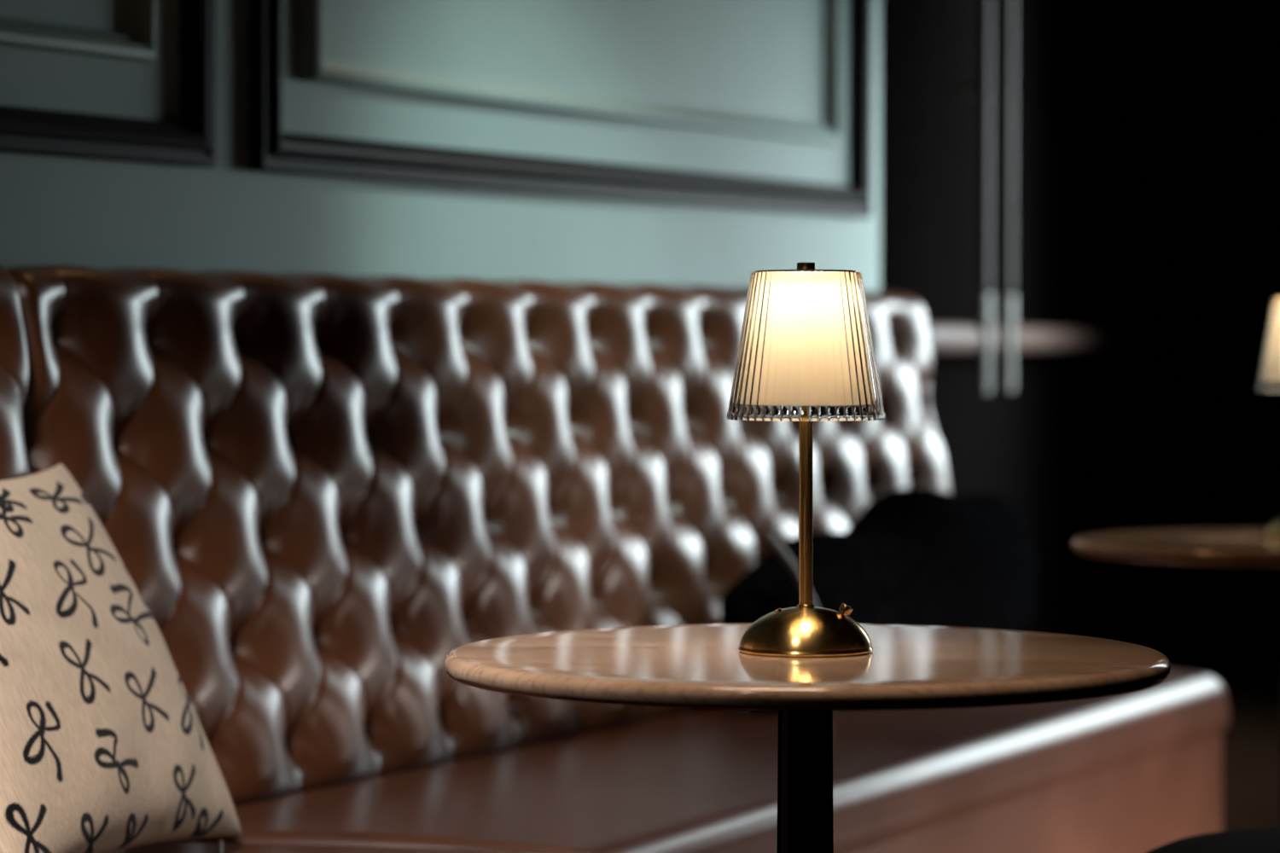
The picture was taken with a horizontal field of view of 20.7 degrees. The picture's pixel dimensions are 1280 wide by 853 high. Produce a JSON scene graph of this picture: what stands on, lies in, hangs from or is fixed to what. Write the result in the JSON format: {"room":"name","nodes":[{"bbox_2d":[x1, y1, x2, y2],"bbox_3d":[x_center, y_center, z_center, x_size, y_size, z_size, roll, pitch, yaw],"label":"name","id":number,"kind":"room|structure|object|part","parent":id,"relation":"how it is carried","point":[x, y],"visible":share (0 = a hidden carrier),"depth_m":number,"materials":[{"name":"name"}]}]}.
{"room":"cocktail lounge","nodes":[
{"label":"cocktail lounge","id":0,"kind":"room"},
{"bbox_2d":[0,0,880,291],"bbox_3d":[-1.212,-0.568,3.813,0.140,3.050,6.986,1,2,28],"label":"wall","id":1,"kind":"structure","parent":0,"point":[763,58],"depth_m":5.44,"materials":[{"name":"green paint"}]},
{"bbox_2d":[0,0,155,62],"bbox_3d":[-1.050,-0.999,3.937,0.024,1.055,1.695,1,2,28],"label":"trim","id":2,"kind":"structure","parent":1,"relation":"attached to","point":[138,44],"depth_m":4.58,"materials":[{"name":"green paint"}]},
{"bbox_2d":[0,0,215,167],"bbox_3d":[-1.047,-1.001,3.936,0.030,1.330,1.975,1,2,28],"label":"wall frame","id":3,"kind":"object","parent":1,"relation":"attached to","point":[191,141],"visible":1,"depth_m":4.70,"materials":[{"name":"paint"}]},
{"bbox_2d":[249,0,872,217],"bbox_3d":[-0.046,-1.048,5.843,0.030,1.330,2.115,1,2,28],"label":"wall frame","id":4,"kind":"object","parent":1,"relation":"attached to","point":[273,150],"visible":1,"depth_m":5.61,"materials":[{"name":"paint"}]},
{"bbox_2d":[303,0,840,144],"bbox_3d":[-0.050,-1.045,5.843,0.024,1.055,1.830,1,2,28],"label":"trim","id":5,"kind":"structure","parent":1,"relation":"attached to","point":[317,69],"depth_m":5.74,"materials":[{"name":"green paint"}]},
{"bbox_2d":[879,0,1134,637],"bbox_3d":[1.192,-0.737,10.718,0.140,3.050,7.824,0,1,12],"label":"door","id":6,"kind":"structure","parent":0,"point":[1057,446],"depth_m":10.33,"materials":[{"name":"black paint"}]},
{"bbox_2d":[946,0,992,394],"bbox_3d":[0.753,-1.135,7.975,0.106,2.120,0.035,0,1,0],"label":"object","id":7,"kind":"object","parent":6,"relation":"attached to","point":[984,299],"visible":1,"depth_m":7.98,"materials":[{"name":"metal"}]},
{"bbox_2d":[961,0,1015,391],"bbox_3d":[0.826,-1.142,8.275,0.129,2.120,0.035,0,1,0],"label":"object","id":8,"kind":"object","parent":6,"relation":"attached to","point":[1008,302],"visible":0.97,"depth_m":8.28,"materials":[{"name":"metal"}]},
{"bbox_2d":[926,319,1163,359],"bbox_3d":[1.254,-0.260,10.465,0.162,0.092,6.841,0,1,12],"label":"wall rail","id":9,"kind":"object","parent":6,"relation":"attached to","point":[963,339],"visible":0.71,"depth_m":9.24,"materials":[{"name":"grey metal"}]},
{"bbox_2d":[1132,0,1192,593],"bbox_3d":[-0.950,-0.833,14.659,6.500,3.050,0.150,0,1,0],"label":"wall","id":10,"kind":"structure","parent":0,"point":[1162,177],"depth_m":14.59,"materials":[{"name":"black paint"}]},
{"bbox_2d":[1093,593,1279,831],"bbox_3d":[-0.950,0.971,5.725,6.900,0.120,18.200,0,1,0],"label":"floor","id":11,"kind":"structure","parent":0,"point":[1196,634],"depth_m":11.35,"materials":[{"name":"brown wood"}]},
{"bbox_2d":[0,265,589,852],"bbox_3d":[-0.628,0.386,3.493,0.826,1.158,1.543,0,1,14],"label":"tufted bench","id":12,"kind":"object","parent":11,"relation":"on","point":[14,357],"visible":0.17,"depth_m":4.17,"materials":[{"name":"brown leather"}]},
{"bbox_3d":[-0.930,0.188,3.543,0.213,0.764,1.508,0,1,14],"label":"backrest","id":13,"kind":"part","parent":12,"relation":"part of","materials":[{"name":"brown leather"}]},
{"bbox_2d":[0,463,241,852],"bbox_3d":[-0.673,0.273,3.924,0.272,0.481,0.586,0,1,18],"label":"throw cushion","id":14,"kind":"object","parent":12,"relation":"on","point":[105,748],"visible":1,"depth_m":3.87,"materials":[{"name":"beige fabric"}]},
{"bbox_3d":[-0.560,0.570,3.480,0.686,0.102,1.542,0,1,14],"label":"seat","id":15,"kind":"part","parent":12,"relation":"part of","materials":[{"name":"brown leather"}]},
{"bbox_2d":[5,265,1229,852],"bbox_3d":[0.176,0.345,5.416,0.801,1.146,2.848,1,2,28],"label":"tufted bench","id":16,"kind":"object","parent":11,"relation":"on","point":[317,491],"visible":0.69,"depth_m":5.03,"materials":[{"name":"brown leather"}]},
{"bbox_3d":[0.225,0.519,5.321,0.621,0.112,2.718,1,2,28],"label":"seat","id":17,"kind":"part","parent":16,"relation":"part of","materials":[{"name":"brown leather"}]},
{"bbox_2d":[720,488,1037,630],"bbox_3d":[0.438,0.280,6.032,0.228,0.339,1.168,1,2,28],"label":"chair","id":18,"kind":"object","parent":16,"relation":"on","point":[913,556],"visible":0.58,"depth_m":5.99,"materials":[{"name":"black fabric"}]},
{"bbox_2d":[442,622,1170,852],"bbox_3d":[0.160,0.592,3.396,0.700,0.750,0.700,0,1,0],"label":"round table","id":19,"kind":"object","parent":11,"relation":"on","point":[695,666],"visible":0.83,"depth_m":3.26,"materials":[{"name":"brown wood"}]},
{"bbox_2d":[726,262,885,657],"bbox_3d":[0.160,0.030,3.374,0.153,0.376,0.153,0,1,7],"label":"table lamp","id":20,"kind":"object","parent":19,"relation":"on","point":[805,355],"visible":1,"depth_m":3.32,"materials":[{"name":"beige glass"}]},
{"bbox_3d":[0.160,-0.148,3.369,0.100,0.004,0.100,0,1,0],"label":"plate","id":21,"kind":"part","parent":20,"relation":"part of","materials":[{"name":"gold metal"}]},
{"bbox_3d":[0.160,-0.078,3.371,0.153,0.142,0.153,0,1,0],"label":"lamp shade","id":22,"kind":"part","parent":20,"relation":"part of","materials":[{"name":"beige fabric"}]},
{"bbox_3d":[0.198,0.178,3.373,0.012,0.012,0.012,30,1,-1],"label":"dimmer knob","id":23,"kind":"part","parent":20,"relation":"part of","materials":[{"name":"gold metal"}]},
{"bbox_2d":[1070,527,1279,568],"bbox_3d":[1.005,0.546,5.305,0.700,0.750,0.700,-1,2,-40],"label":"round table","id":24,"kind":"object","parent":11,"relation":"on","point":[1241,547],"visible":0.98,"depth_m":5.16,"materials":[{"name":"brown wood"}]},
{"bbox_2d":[1256,296,1279,541],"bbox_3d":[1.010,-0.017,5.291,0.153,0.376,0.153,1,2,24],"label":"table lamp","id":25,"kind":"object","parent":24,"relation":"on","point":[1269,379],"visible":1,"depth_m":5.26,"materials":[{"name":"gold metal"}]},
{"bbox_3d":[1.010,-0.124,5.288,0.153,0.142,0.153,0,1,-17],"label":"lamp shade","id":26,"kind":"part","parent":25,"relation":"part of","materials":[{"name":"beige fabric"}]},
{"bbox_2d":[1146,827,1279,852],"bbox_3d":[0.823,0.715,3.989,0.536,0.480,0.536,0,1,0],"label":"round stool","id":27,"kind":"object","parent":11,"relation":"on","point":[1257,840],"visible":1,"depth_m":4.02,"materials":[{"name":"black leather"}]},
{"bbox_2d":[1190,0,1279,633],"bbox_3d":[2.400,-0.614,5.687,0.200,3.050,17.800,0,1,0],"label":"wall","id":28,"kind":"structure","parent":0,"point":[1235,473],"depth_m":13.56,"materials":[{"name":"black paint"}]}
]}

